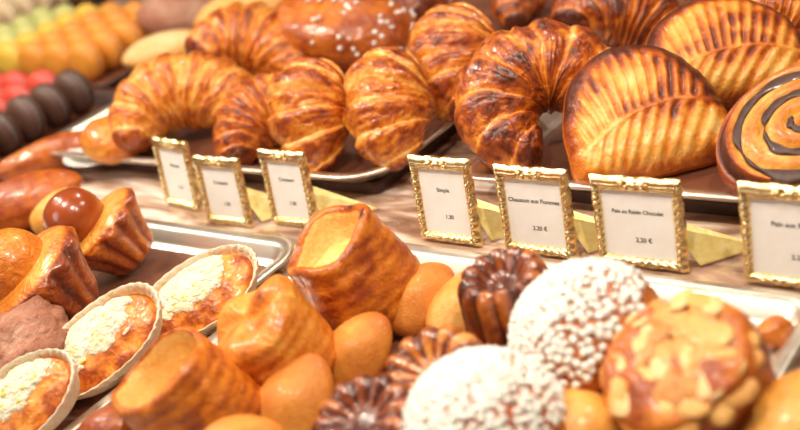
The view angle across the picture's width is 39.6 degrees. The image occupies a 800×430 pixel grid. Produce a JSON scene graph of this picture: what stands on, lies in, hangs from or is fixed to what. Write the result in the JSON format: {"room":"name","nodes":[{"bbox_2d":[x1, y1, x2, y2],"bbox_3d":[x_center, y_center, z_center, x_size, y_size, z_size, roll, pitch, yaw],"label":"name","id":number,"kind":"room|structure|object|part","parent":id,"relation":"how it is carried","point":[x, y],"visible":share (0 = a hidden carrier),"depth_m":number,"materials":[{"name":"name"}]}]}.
{"room":"food shop","nodes":[
{"label":"food shop","id":0,"kind":"room"},
{"bbox_2d":[0,0,799,372],"bbox_3d":[-0.561,-0.087,1.811,5.200,0.040,2.450,6,33,38],"label":"countertop","id":1,"kind":"structure","parent":0,"point":[396,207],"depth_m":1.29,"materials":[{"name":"stone"}]},
{"bbox_2d":[0,130,82,179],"bbox_3d":[-0.535,-0.091,1.694,0.170,0.054,0.049,-19,26,-7],"label":"eclair","id":2,"kind":"object","parent":1,"relation":"on","point":[35,157],"visible":0.7,"depth_m":1.67,"materials":[{"name":"orange food"}]},
{"bbox_2d":[0,88,115,161],"bbox_3d":[-0.785,-0.140,1.974,0.602,0.022,0.382,6,33,38],"label":"serving tray","id":3,"kind":"object","parent":1,"relation":"on","point":[103,96],"visible":0.02,"depth_m":1.93,"materials":[{"name":"silver metal"}]},
{"bbox_2d":[0,84,4,95],"bbox_3d":[-0.721,-0.200,1.986,0.080,0.080,0.050,1,30,31],"label":"macaron","id":4,"kind":"object","parent":3,"relation":"on","point":[2,87],"visible":0.02,"depth_m":1.96,"materials":[{"name":"red food"}]},
{"bbox_2d":[0,95,8,110],"bbox_3d":[-0.687,-0.169,1.901,0.080,0.080,0.046,2,31,33],"label":"macaron","id":5,"kind":"object","parent":3,"relation":"on","point":[3,101],"visible":0.09,"depth_m":1.88,"materials":[{"name":"red food"}]},
{"bbox_2d":[0,110,22,154],"bbox_3d":[-0.653,-0.136,1.817,0.081,0.081,0.050,0,30,30],"label":"macaron","id":6,"kind":"object","parent":3,"relation":"on","point":[11,134],"visible":1,"depth_m":1.79,"materials":[{"name":"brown food"}]},
{"bbox_2d":[0,70,28,86],"bbox_3d":[-0.691,-0.226,2.021,0.080,0.081,0.049,8,35,41],"label":"macaron","id":7,"kind":"object","parent":3,"relation":"on","point":[11,76],"visible":0.24,"depth_m":1.99,"materials":[{"name":"red food"}]},
{"bbox_2d":[2,82,31,99],"bbox_3d":[-0.657,-0.194,1.936,0.080,0.080,0.048,6,33,38],"label":"macaron","id":8,"kind":"object","parent":3,"relation":"on","point":[14,89],"visible":0.19,"depth_m":1.91,"materials":[{"name":"red food"}]},
{"bbox_2d":[5,94,46,141],"bbox_3d":[-0.623,-0.161,1.851,0.080,0.081,0.049,9,35,42],"label":"macaron","id":9,"kind":"object","parent":3,"relation":"on","point":[30,115],"visible":0.83,"depth_m":1.83,"materials":[{"name":"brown food"}]},
{"bbox_2d":[26,69,55,87],"bbox_3d":[-0.627,-0.219,1.970,0.080,0.080,0.048,2,31,33],"label":"macaron","id":10,"kind":"object","parent":3,"relation":"on","point":[41,75],"visible":0.18,"depth_m":1.95,"materials":[{"name":"red food"}]},
{"bbox_2d":[29,83,71,127],"bbox_3d":[-0.593,-0.186,1.885,0.081,0.080,0.049,0,30,31],"label":"macaron","id":11,"kind":"object","parent":3,"relation":"on","point":[56,105],"visible":0.79,"depth_m":1.86,"materials":[{"name":"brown food"}]},
{"bbox_2d":[53,69,94,113],"bbox_3d":[-0.563,-0.212,1.919,0.080,0.080,0.046,4,32,35],"label":"macaron","id":12,"kind":"object","parent":3,"relation":"on","point":[79,90],"visible":0.84,"depth_m":1.90,"materials":[{"name":"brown food"}]},
{"bbox_2d":[55,0,103,8],"bbox_3d":[-1.014,-0.499,2.830,0.562,0.022,0.572,6,33,38],"label":"serving tray","id":13,"kind":"object","parent":1,"relation":"on","point":[75,3],"visible":0.02,"depth_m":2.78,"materials":[{"name":"brown wood"}]},
{"bbox_2d":[0,14,4,24],"bbox_3d":[-0.980,-0.459,2.655,0.080,0.080,0.046,2,31,32],"label":"macaron","id":14,"kind":"object","parent":13,"relation":"on","point":[2,21],"visible":0.29,"depth_m":2.64,"materials":[{"name":"beige food"}]},
{"bbox_2d":[0,0,21,23],"bbox_3d":[-0.950,-0.483,2.689,0.080,0.080,0.046,5,33,37],"label":"macaron","id":15,"kind":"object","parent":13,"relation":"on","point":[9,10],"visible":0.65,"depth_m":2.66,"materials":[{"name":"beige food"}]},
{"bbox_2d":[11,0,38,15],"bbox_3d":[-0.920,-0.509,2.723,0.080,0.080,0.046,4,32,36],"label":"macaron","id":16,"kind":"object","parent":13,"relation":"on","point":[25,6],"visible":0.57,"depth_m":2.69,"materials":[{"name":"beige food"}]},
{"bbox_2d":[36,0,55,9],"bbox_3d":[-0.890,-0.534,2.757,0.080,0.080,0.048,3,31,34],"label":"macaron","id":17,"kind":"object","parent":13,"relation":"on","point":[51,4],"visible":0.37,"depth_m":2.73,"materials":[{"name":"beige food"}]},
{"bbox_2d":[56,0,70,6],"bbox_3d":[-0.860,-0.560,2.792,0.080,0.081,0.049,6,33,38],"label":"macaron","id":18,"kind":"object","parent":13,"relation":"on","point":[58,2],"visible":0.41,"depth_m":2.78,"materials":[{"name":"beige food"}]},
{"bbox_2d":[90,64,133,88],"bbox_3d":[-0.665,-0.339,2.308,0.622,0.022,0.372,6,33,38],"label":"serving tray","id":19,"kind":"object","parent":1,"relation":"on","point":[109,79],"visible":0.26,"depth_m":2.08,"materials":[{"name":"brown metal"}]},
{"bbox_2d":[0,23,15,33],"bbox_3d":[-0.852,-0.378,2.420,0.080,0.080,0.046,8,34,40],"label":"macaron","id":20,"kind":"object","parent":19,"relation":"on","point":[4,27],"visible":0.11,"depth_m":2.40,"materials":[{"name":"beige food"}]},
{"bbox_2d":[0,31,17,43],"bbox_3d":[-0.818,-0.345,2.335,0.080,0.081,0.048,1,30,32],"label":"macaron","id":21,"kind":"object","parent":19,"relation":"on","point":[6,36],"visible":0.14,"depth_m":2.31,"materials":[{"name":"beige food"}]},
{"bbox_2d":[0,41,24,73],"bbox_3d":[-0.784,-0.313,2.250,0.080,0.080,0.048,1,30,32],"label":"macaron","id":22,"kind":"object","parent":19,"relation":"on","point":[8,49],"visible":0.59,"depth_m":2.22,"materials":[{"name":"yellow food"}]},
{"bbox_2d":[11,15,34,26],"bbox_3d":[-0.822,-0.404,2.454,0.081,0.080,0.050,1,30,32],"label":"macaron","id":23,"kind":"object","parent":19,"relation":"on","point":[20,19],"visible":0.17,"depth_m":2.43,"materials":[{"name":"beige food"}]},
{"bbox_2d":[14,22,37,35],"bbox_3d":[-0.788,-0.371,2.369,0.081,0.080,0.048,1,30,32],"label":"macaron","id":24,"kind":"object","parent":19,"relation":"on","point":[20,29],"visible":0.2,"depth_m":2.34,"materials":[{"name":"beige food"}]},
{"bbox_2d":[16,31,40,44],"bbox_3d":[-0.754,-0.339,2.284,0.080,0.080,0.046,2,32,33],"label":"macaron","id":25,"kind":"object","parent":19,"relation":"on","point":[26,36],"visible":0.18,"depth_m":2.26,"materials":[{"name":"yellow food"}]},
{"bbox_2d":[18,40,45,74],"bbox_3d":[-0.720,-0.307,2.199,0.080,0.080,0.047,2,31,33],"label":"macaron","id":26,"kind":"object","parent":19,"relation":"on","point":[30,60],"visible":0.7,"depth_m":2.17,"materials":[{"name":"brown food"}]},
{"bbox_2d":[30,6,52,18],"bbox_3d":[-0.792,-0.429,2.488,0.080,0.081,0.049,5,33,37],"label":"macaron","id":27,"kind":"object","parent":19,"relation":"on","point":[39,10],"visible":0.16,"depth_m":2.46,"materials":[{"name":"beige food"}]},
{"bbox_2d":[34,13,56,26],"bbox_3d":[-0.758,-0.397,2.403,0.080,0.080,0.048,7,34,39],"label":"macaron","id":28,"kind":"object","parent":19,"relation":"on","point":[42,18],"visible":0.15,"depth_m":2.38,"materials":[{"name":"beige food"}]},
{"bbox_2d":[36,21,60,34],"bbox_3d":[-0.724,-0.364,2.318,0.080,0.080,0.047,6,33,39],"label":"macaron","id":29,"kind":"object","parent":19,"relation":"on","point":[43,28],"visible":0.16,"depth_m":2.29,"materials":[{"name":"yellow food"}]},
{"bbox_2d":[39,30,65,44],"bbox_3d":[-0.690,-0.332,2.233,0.080,0.080,0.046,1,30,32],"label":"macaron","id":30,"kind":"object","parent":19,"relation":"on","point":[50,35],"visible":0.25,"depth_m":2.21,"materials":[{"name":"orange food"}]},
{"bbox_2d":[42,39,71,74],"bbox_3d":[-0.656,-0.299,2.148,0.080,0.080,0.048,1,31,32],"label":"macaron","id":31,"kind":"object","parent":19,"relation":"on","point":[55,52],"visible":0.71,"depth_m":2.12,"materials":[{"name":"brown food"}]},
{"bbox_2d":[52,4,75,16],"bbox_3d":[-0.728,-0.422,2.437,0.080,0.080,0.046,3,31,34],"label":"macaron","id":32,"kind":"object","parent":19,"relation":"on","point":[63,8],"visible":0.16,"depth_m":2.41,"materials":[{"name":"beige food"}]},
{"bbox_2d":[55,12,79,25],"bbox_3d":[-0.694,-0.390,2.352,0.081,0.080,0.049,0,30,31],"label":"macaron","id":33,"kind":"object","parent":19,"relation":"on","point":[65,17],"visible":0.2,"depth_m":2.33,"materials":[{"name":"yellow food"}]},
{"bbox_2d":[59,21,84,34],"bbox_3d":[-0.660,-0.357,2.267,0.080,0.080,0.047,3,31,34],"label":"macaron","id":34,"kind":"object","parent":19,"relation":"on","point":[69,26],"visible":0.13,"depth_m":2.24,"materials":[{"name":"brown food"}]},
{"bbox_2d":[63,29,90,44],"bbox_3d":[-0.626,-0.325,2.183,0.080,0.080,0.048,0,30,31],"label":"macaron","id":35,"kind":"object","parent":19,"relation":"on","point":[75,35],"visible":0.19,"depth_m":2.16,"materials":[{"name":"brown food"}]},
{"bbox_2d":[68,39,104,80],"bbox_3d":[-0.592,-0.292,2.098,0.080,0.080,0.048,2,31,33],"label":"macaron","id":36,"kind":"object","parent":19,"relation":"on","point":[85,57],"visible":0.96,"depth_m":2.08,"materials":[{"name":"brown food"}]},
{"bbox_2d":[74,3,98,16],"bbox_3d":[-0.664,-0.415,2.387,0.080,0.080,0.047,4,32,35],"label":"macaron","id":37,"kind":"object","parent":19,"relation":"on","point":[81,10],"visible":0.18,"depth_m":2.36,"materials":[{"name":"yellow food"}]},
{"bbox_2d":[78,11,103,25],"bbox_3d":[-0.630,-0.383,2.301,0.080,0.081,0.049,6,33,38],"label":"macaron","id":38,"kind":"object","parent":19,"relation":"on","point":[89,16],"visible":0.19,"depth_m":2.27,"materials":[{"name":"brown food"}]},
{"bbox_2d":[84,19,109,33],"bbox_3d":[-0.596,-0.350,2.217,0.080,0.080,0.046,3,31,33],"label":"macaron","id":39,"kind":"object","parent":19,"relation":"on","point":[94,25],"visible":0.14,"depth_m":2.19,"materials":[{"name":"brown food"}]},
{"bbox_2d":[89,28,124,69],"bbox_3d":[-0.562,-0.318,2.131,0.080,0.080,0.047,5,33,37],"label":"macaron","id":40,"kind":"object","parent":19,"relation":"on","point":[111,45],"visible":0.76,"depth_m":2.11,"materials":[{"name":"brown food"}]},
{"bbox_2d":[97,2,122,15],"bbox_3d":[-0.600,-0.408,2.336,0.080,0.080,0.046,4,32,36],"label":"macaron","id":41,"kind":"object","parent":19,"relation":"on","point":[107,7],"visible":0.16,"depth_m":2.31,"materials":[{"name":"brown food"}]},
{"bbox_2d":[103,10,129,24],"bbox_3d":[-0.566,-0.376,2.250,0.081,0.081,0.050,0,30,30],"label":"macaron","id":42,"kind":"object","parent":19,"relation":"on","point":[112,16],"visible":0.22,"depth_m":2.22,"materials":[{"name":"brown food"}]},
{"bbox_2d":[109,18,144,51],"bbox_3d":[-0.532,-0.343,2.166,0.080,0.080,0.046,3,31,34],"label":"macaron","id":43,"kind":"object","parent":19,"relation":"on","point":[129,32],"visible":0.56,"depth_m":2.14,"materials":[{"name":"brown food"}]},
{"bbox_2d":[122,1,141,15],"bbox_3d":[-0.536,-0.401,2.285,0.080,0.080,0.048,7,34,39],"label":"macaron","id":44,"kind":"object","parent":19,"relation":"on","point":[132,6],"visible":0.14,"depth_m":2.26,"materials":[{"name":"brown food"}]},
{"bbox_2d":[129,10,150,37],"bbox_3d":[-0.502,-0.369,2.200,0.080,0.080,0.046,8,34,40],"label":"macaron","id":45,"kind":"object","parent":19,"relation":"on","point":[132,16],"visible":0.1,"depth_m":2.18,"materials":[{"name":"brown food"}]},
{"bbox_2d":[135,0,211,34],"bbox_3d":[-0.437,-0.397,2.193,0.167,0.107,0.121,-21,26,-10],"label":"bun","id":46,"kind":"object","parent":19,"relation":"on","point":[153,16],"visible":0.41,"depth_m":2.14,"materials":[{"name":"food"}]},
{"bbox_2d":[122,29,190,67],"bbox_3d":[-0.437,-0.305,2.060,0.159,0.063,0.076,-17,26,-2],"label":"bun","id":47,"kind":"object","parent":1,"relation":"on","point":[148,48],"visible":0.52,"depth_m":2.03,"materials":[{"name":"food"}]},
{"bbox_2d":[29,218,293,429],"bbox_3d":[-0.505,0.116,1.298,0.720,0.022,0.447,6,33,38],"label":"serving tray","id":48,"kind":"object","parent":1,"relation":"on","point":[173,243],"visible":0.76,"depth_m":1.29,"materials":[{"name":"metal"}]},
{"bbox_2d":[0,295,68,368],"bbox_3d":[-0.372,0.136,1.101,0.106,0.083,0.098,-27,28,-22],"label":"bun","id":49,"kind":"object","parent":48,"relation":"on","point":[35,324],"visible":0.48,"depth_m":1.08,"materials":[{"name":"brown food"}]},
{"bbox_2d":[0,348,79,429],"bbox_3d":[-0.349,0.176,1.016,0.128,0.074,0.076,-19,26,-6],"label":"tart","id":50,"kind":"object","parent":48,"relation":"on","point":[39,389],"visible":1,"depth_m":1.01,"materials":[{"name":"orange food"}]},
{"bbox_2d":[0,169,82,230],"bbox_3d":[-0.507,-0.015,1.493,0.169,0.075,0.082,-19,26,-6],"label":"loaf","id":51,"kind":"object","parent":48,"relation":"on","point":[20,195],"visible":0.65,"depth_m":1.46,"materials":[{"name":"orange food"}]},
{"bbox_2d":[0,225,98,320],"bbox_3d":[-0.391,0.071,1.185,0.119,0.132,0.135,-20,26,-9],"label":"topped brioche","id":52,"kind":"object","parent":48,"relation":"on","point":[51,264],"visible":0.82,"depth_m":1.15,"materials":[{"name":"brown food"}]},
{"bbox_2d":[29,187,72,234],"bbox_3d":[-0.439,-0.002,1.443,0.084,0.061,0.061,-27,28,-22],"label":"bun","id":53,"kind":"object","parent":48,"relation":"on","point":[36,217],"visible":0.28,"depth_m":1.42,"materials":[{"name":"orange food"}]},
{"bbox_2d":[43,187,152,275],"bbox_3d":[-0.345,0.018,1.284,0.107,0.118,0.105,9,35,42],"label":"topped brioche","id":54,"kind":"object","parent":48,"relation":"on","point":[113,233],"visible":0.89,"depth_m":1.25,"materials":[{"name":"brown food"}]},
{"bbox_2d":[62,282,162,399],"bbox_3d":[-0.289,0.126,1.071,0.139,0.083,0.082,-21,26,-11],"label":"tart","id":55,"kind":"object","parent":48,"relation":"on","point":[108,337],"visible":0.91,"depth_m":1.06,"materials":[{"name":"beige food"}]},
{"bbox_2d":[153,244,258,336],"bbox_3d":[-0.203,0.085,1.119,0.139,0.072,0.079,-19,26,-6],"label":"tart","id":56,"kind":"object","parent":48,"relation":"on","point":[193,294],"visible":0.81,"depth_m":1.11,"materials":[{"name":"beige food"}]},
{"bbox_2d":[151,136,202,211],"bbox_3d":[-0.262,-0.053,1.415,0.134,0.094,0.040,0,30,30],"label":"price card","id":57,"kind":"object","parent":1,"relation":"on","point":[179,182],"visible":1,"depth_m":1.43,"materials":[{"name":"metal"}]},
{"bbox_2d":[192,154,271,226],"bbox_3d":[-0.188,-0.031,1.334,0.136,0.088,0.040,-4,28,24],"label":"price card","id":58,"kind":"object","parent":1,"relation":"on","point":[226,199],"visible":1,"depth_m":1.34,"materials":[{"name":"metal"}]},
{"bbox_2d":[88,124,456,193],"bbox_3d":[-0.076,-0.233,1.760,0.655,0.015,0.715,6,33,38],"label":"board","id":59,"kind":"object","parent":1,"relation":"on","point":[378,185],"visible":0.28,"depth_m":1.38,"materials":[{"name":"brown wood"}]},
{"bbox_2d":[50,0,553,181],"bbox_3d":[-0.079,-0.247,1.746,0.707,0.022,0.766,6,33,38],"label":"serving tray","id":60,"kind":"object","parent":59,"relation":"on","point":[350,166],"visible":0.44,"depth_m":1.54,"materials":[{"name":"metal"}]},
{"bbox_2d":[63,148,99,166],"bbox_3d":[-0.424,-0.104,1.658,0.160,0.014,0.160,6,33,38],"label":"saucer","id":61,"kind":"object","parent":60,"relation":"on","point":[69,161],"visible":0.18,"depth_m":1.63,"materials":[{"name":"white ceramic"}]},
{"bbox_2d":[79,116,139,164],"bbox_3d":[-0.410,-0.108,1.588,0.086,0.068,0.080,-34,31,-33],"label":"roll","id":62,"kind":"object","parent":61,"relation":"on","point":[96,142],"visible":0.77,"depth_m":1.56,"materials":[{"name":"orange food"}]},
{"bbox_2d":[107,50,253,152],"bbox_3d":[-0.306,-0.169,1.587,0.226,0.129,0.131,-14,26,4],"label":"croissant","id":63,"kind":"object","parent":60,"relation":"on","point":[165,94],"visible":0.7,"depth_m":1.55,"materials":[{"name":"orange food"}]},
{"bbox_2d":[194,0,282,24],"bbox_3d":[-0.275,-0.359,1.993,0.196,0.095,0.108,-25,27,-18],"label":"bun","id":64,"kind":"object","parent":60,"relation":"on","point":[213,5],"visible":0.14,"depth_m":1.95,"materials":[{"name":"orange food"}]},
{"bbox_2d":[212,71,279,165],"bbox_3d":[-0.184,-0.134,1.476,0.155,0.103,0.101,-24,27,-17],"label":"croissant","id":65,"kind":"object","parent":60,"relation":"on","point":[240,128],"visible":0.55,"depth_m":1.44,"materials":[{"name":"brown food"}]},
{"bbox_2d":[184,1,310,76],"bbox_3d":[-0.216,-0.260,1.706,0.203,0.140,0.130,-4,28,24],"label":"croissant","id":66,"kind":"object","parent":60,"relation":"on","point":[250,35],"visible":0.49,"depth_m":1.66,"materials":[{"name":"orange food"}]},
{"bbox_2d":[266,57,348,171],"bbox_3d":[-0.109,-0.127,1.383,0.127,0.133,0.116,-34,31,-33],"label":"croissant","id":67,"kind":"object","parent":60,"relation":"on","point":[306,105],"visible":0.79,"depth_m":1.34,"materials":[{"name":"orange food"}]},
{"bbox_2d":[274,0,415,70],"bbox_3d":[-0.084,-0.283,1.683,0.232,0.134,0.155,-16,26,1],"label":"bun","id":68,"kind":"object","parent":60,"relation":"on","point":[341,32],"visible":0.63,"depth_m":1.63,"materials":[{"name":"brown food"}]},
{"bbox_2d":[342,46,437,171],"bbox_3d":[-0.014,-0.130,1.334,0.116,0.134,0.136,-19,26,-6],"label":"croissant","id":69,"kind":"object","parent":60,"relation":"on","point":[389,111],"visible":0.99,"depth_m":1.29,"materials":[{"name":"orange food"}]},
{"bbox_2d":[393,0,452,21],"bbox_3d":[0.017,-0.310,1.721,0.168,0.099,0.099,-29,29,-26],"label":"bun","id":70,"kind":"object","parent":60,"relation":"on","point":[420,7],"visible":0.12,"depth_m":1.67,"materials":[{"name":"brown food"}]},
{"bbox_2d":[407,2,495,123],"bbox_3d":[0.068,-0.195,1.415,0.136,0.137,0.167,8,34,40],"label":"croissant","id":71,"kind":"object","parent":60,"relation":"on","point":[446,38],"visible":0.42,"depth_m":1.36,"materials":[{"name":"orange food"}]},
{"bbox_2d":[491,0,545,28],"bbox_3d":[0.188,-0.334,1.701,0.125,0.072,0.074,-32,30,-30],"label":"croissant","id":72,"kind":"object","parent":60,"relation":"on","point":[509,13],"visible":0.93,"depth_m":1.66,"materials":[{"name":"brown food"}]},
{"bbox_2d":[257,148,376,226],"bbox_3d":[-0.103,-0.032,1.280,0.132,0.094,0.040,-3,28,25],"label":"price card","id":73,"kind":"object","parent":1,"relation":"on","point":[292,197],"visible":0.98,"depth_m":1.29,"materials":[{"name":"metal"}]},
{"bbox_3d":[-0.131,-0.030,1.292,0.076,0.094,0.008,6,24,38],"label":"frame","id":74,"kind":"part","parent":73,"relation":"part of","materials":[{"name":"metal"}]},
{"bbox_2d":[407,154,503,246],"bbox_3d":[0.073,-0.016,1.145,0.135,0.096,0.040,-3,29,26],"label":"price card","id":75,"kind":"object","parent":1,"relation":"on","point":[448,208],"visible":1,"depth_m":1.15,"materials":[{"name":"metal"}]},
{"bbox_2d":[208,243,799,377],"bbox_3d":[0.005,0.165,0.903,0.534,0.022,0.466,6,33,38],"label":"serving tray","id":76,"kind":"object","parent":1,"relation":"on","point":[759,304],"visible":0.13,"depth_m":0.93,"materials":[{"name":"metal"}]},
{"bbox_2d":[77,404,130,429],"bbox_3d":[-0.243,0.189,0.955,0.072,0.053,0.056,-25,27,-19],"label":"bun","id":77,"kind":"object","parent":76,"relation":"on","point":[104,418],"visible":0.56,"depth_m":0.94,"materials":[{"name":"brown food"}]},
{"bbox_2d":[110,327,260,429],"bbox_3d":[-0.171,0.155,0.921,0.116,0.105,0.100,-13,26,6],"label":"pastry","id":78,"kind":"object","parent":76,"relation":"on","point":[184,380],"visible":0.97,"depth_m":0.89,"materials":[{"name":"orange food"}]},
{"bbox_2d":[205,415,283,429],"bbox_3d":[-0.118,0.171,0.825,0.068,0.042,0.045,-16,26,1],"label":"madeleine","id":79,"kind":"object","parent":76,"relation":"on","point":[235,422],"visible":1,"depth_m":0.82,"materials":[{"name":"orange food"}]},
{"bbox_2d":[217,274,334,386],"bbox_3d":[-0.110,0.111,0.965,0.107,0.111,0.096,-12,26,8],"label":"pastry","id":80,"kind":"object","parent":76,"relation":"on","point":[265,329],"visible":0.65,"depth_m":0.93,"materials":[{"name":"orange food"}]},
{"bbox_2d":[260,353,333,429],"bbox_3d":[-0.087,0.158,0.918,0.078,0.060,0.060,-22,26,-13],"label":"bun","id":81,"kind":"object","parent":76,"relation":"on","point":[291,397],"visible":0.88,"depth_m":0.90,"materials":[{"name":"orange food"}]},
{"bbox_2d":[287,203,419,330],"bbox_3d":[-0.042,0.049,1.043,0.117,0.120,0.114,-32,30,-31],"label":"pastry","id":82,"kind":"object","parent":76,"relation":"on","point":[345,261],"visible":0.96,"depth_m":1.00,"materials":[{"name":"orange food"}]},
{"bbox_2d":[311,373,410,429],"bbox_3d":[-0.019,0.163,0.851,0.096,0.075,0.098,-17,26,-3],"label":"canele","id":83,"kind":"object","parent":76,"relation":"on","point":[377,402],"visible":0.87,"depth_m":0.84,"materials":[{"name":"brown food"}]},
{"bbox_2d":[331,312,392,386],"bbox_3d":[-0.037,0.121,0.972,0.074,0.053,0.053,-27,28,-23],"label":"madeleine","id":84,"kind":"object","parent":76,"relation":"on","point":[362,343],"visible":0.61,"depth_m":0.95,"materials":[{"name":"orange food"}]},
{"bbox_2d":[391,262,454,336],"bbox_3d":[0.019,0.078,1.030,0.079,0.049,0.057,-28,28,-23],"label":"madeleine","id":85,"kind":"object","parent":76,"relation":"on","point":[419,292],"visible":0.59,"depth_m":1.01,"materials":[{"name":"orange food"}]},
{"bbox_2d":[385,324,485,398],"bbox_3d":[0.038,0.132,0.870,0.103,0.086,0.102,-16,26,0],"label":"canele","id":86,"kind":"object","parent":76,"relation":"on","point":[415,355],"visible":0.34,"depth_m":0.86,"materials":[{"name":"brown food"}]},
{"bbox_2d":[425,271,465,331],"bbox_3d":[0.056,0.083,0.998,0.078,0.050,0.050,-33,30,-31],"label":"madeleine","id":87,"kind":"object","parent":76,"relation":"on","point":[444,308],"visible":0.21,"depth_m":0.98,"materials":[{"name":"orange food"}]},
{"bbox_2d":[401,345,567,429],"bbox_3d":[0.060,0.151,0.791,0.120,0.108,0.123,3,31,34],"label":"bun","id":88,"kind":"object","parent":76,"relation":"on","point":[488,387],"visible":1,"depth_m":0.76,"materials":[{"name":"white food"}]},
{"bbox_2d":[457,246,548,347],"bbox_3d":[0.098,0.077,0.934,0.093,0.094,0.092,-19,26,-6],"label":"canele","id":89,"kind":"object","parent":76,"relation":"on","point":[489,289],"visible":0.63,"depth_m":0.91,"materials":[{"name":"brown food"}]},
{"bbox_2d":[507,257,658,394],"bbox_3d":[0.144,0.092,0.856,0.125,0.113,0.124,-21,26,-11],"label":"bun","id":90,"kind":"object","parent":76,"relation":"on","point":[568,318],"visible":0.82,"depth_m":0.81,"materials":[{"name":"white food"}]},
{"bbox_2d":[563,389,622,429],"bbox_3d":[0.126,0.157,0.793,0.080,0.063,0.067,-13,26,6],"label":"bun","id":91,"kind":"object","parent":76,"relation":"on","point":[587,410],"visible":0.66,"depth_m":0.77,"materials":[{"name":"orange food"}]},
{"bbox_2d":[599,288,776,429],"bbox_3d":[0.202,0.119,0.770,0.121,0.110,0.116,-13,26,6],"label":"bun","id":92,"kind":"object","parent":76,"relation":"on","point":[691,361],"visible":0.94,"depth_m":0.74,"materials":[{"name":"orange food"}]},
{"bbox_2d":[757,315,792,348],"bbox_3d":[0.293,0.092,0.873,0.031,0.024,0.024,-33,31,-32],"label":"bun","id":93,"kind":"object","parent":76,"relation":"on","point":[774,329],"visible":0.84,"depth_m":0.86,"materials":[{"name":"brown food"}]},
{"bbox_2d":[493,163,598,258],"bbox_3d":[0.158,-0.004,1.075,0.140,0.093,0.041,-3,29,26],"label":"price card","id":94,"kind":"object","parent":1,"relation":"on","point":[537,213],"visible":0.98,"depth_m":1.08,"materials":[{"name":"metal"}]},
{"bbox_2d":[571,190,739,216],"bbox_3d":[0.595,-0.167,1.239,0.740,0.015,0.692,6,33,38],"label":"board","id":95,"kind":"object","parent":1,"relation":"on","point":[694,206],"visible":0.02,"depth_m":1.09,"materials":[{"name":"brown wood"}]},
{"bbox_2d":[471,0,738,202],"bbox_3d":[0.585,-0.182,1.231,0.792,0.022,0.742,6,33,38],"label":"serving tray","id":96,"kind":"object","parent":95,"relation":"on","point":[706,183],"visible":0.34,"depth_m":1.20,"materials":[{"name":"metal"}]},
{"bbox_2d":[454,17,610,169],"bbox_3d":[0.155,-0.137,1.239,0.202,0.143,0.146,-17,26,-2],"label":"croissant","id":97,"kind":"object","parent":96,"relation":"on","point":[515,76],"visible":0.67,"depth_m":1.20,"materials":[{"name":"brown food"}]},
{"bbox_2d":[550,0,681,47],"bbox_3d":[0.284,-0.263,1.443,0.176,0.123,0.113,-12,26,8],"label":"croissant","id":98,"kind":"object","parent":96,"relation":"on","point":[616,22],"visible":0.48,"depth_m":1.40,"materials":[{"name":"brown food"}]},
{"bbox_2d":[562,45,727,183],"bbox_3d":[0.250,-0.108,1.159,0.173,0.116,0.131,-15,26,3],"label":"turnover","id":99,"kind":"object","parent":96,"relation":"on","point":[630,110],"visible":0.92,"depth_m":1.13,"materials":[{"name":"orange food"}]},
{"bbox_2d":[645,0,799,110],"bbox_3d":[0.358,-0.176,1.233,0.188,0.115,0.125,-13,26,7],"label":"turnover","id":100,"kind":"object","parent":96,"relation":"on","point":[735,45],"visible":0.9,"depth_m":1.20,"materials":[{"name":"orange food"}]},
{"bbox_2d":[716,63,799,193],"bbox_3d":[0.374,-0.078,1.034,0.162,0.109,0.127,-10,26,12],"label":"swirl","id":101,"kind":"object","parent":96,"relation":"on","point":[758,140],"visible":0.98,"depth_m":1.02,"materials":[{"name":"orange food"}]},
{"bbox_2d":[753,0,799,30],"bbox_3d":[0.469,-0.246,1.327,0.140,0.101,0.097,4,32,35],"label":"croissant","id":102,"kind":"object","parent":96,"relation":"on","point":[789,8],"visible":0.09,"depth_m":1.29,"materials":[{"name":"orange food"}]},
{"bbox_2d":[589,173,742,272],"bbox_3d":[0.245,0.006,1.007,0.147,0.090,0.041,-3,28,25],"label":"price card","id":103,"kind":"object","parent":1,"relation":"on","point":[640,221],"visible":0.99,"depth_m":1.01,"materials":[{"name":"metal"}]},
{"bbox_3d":[0.218,0.008,1.019,0.092,0.090,0.008,5,24,37],"label":"frame","id":104,"kind":"part","parent":103,"relation":"part of","materials":[{"name":"metal"}]},
{"bbox_2d":[736,180,799,287],"bbox_3d":[0.356,0.018,0.914,0.150,0.094,0.042,-2,29,27],"label":"price card","id":105,"kind":"object","parent":1,"relation":"on","point":[769,213],"visible":1,"depth_m":0.94,"materials":[{"name":"metal"}]},
{"bbox_3d":[0.418,0.210,0.575,0.490,0.022,0.466,6,33,38],"label":"serving tray","id":106,"kind":"object","parent":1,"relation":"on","visible":0},
{"bbox_2d":[742,370,799,429],"bbox_3d":[0.273,0.142,0.736,0.104,0.072,0.078,-25,27,-18],"label":"bun","id":107,"kind":"object","parent":106,"relation":"on","point":[778,408],"visible":0.9,"depth_m":0.72,"materials":[{"name":"orange food"}]}
]}

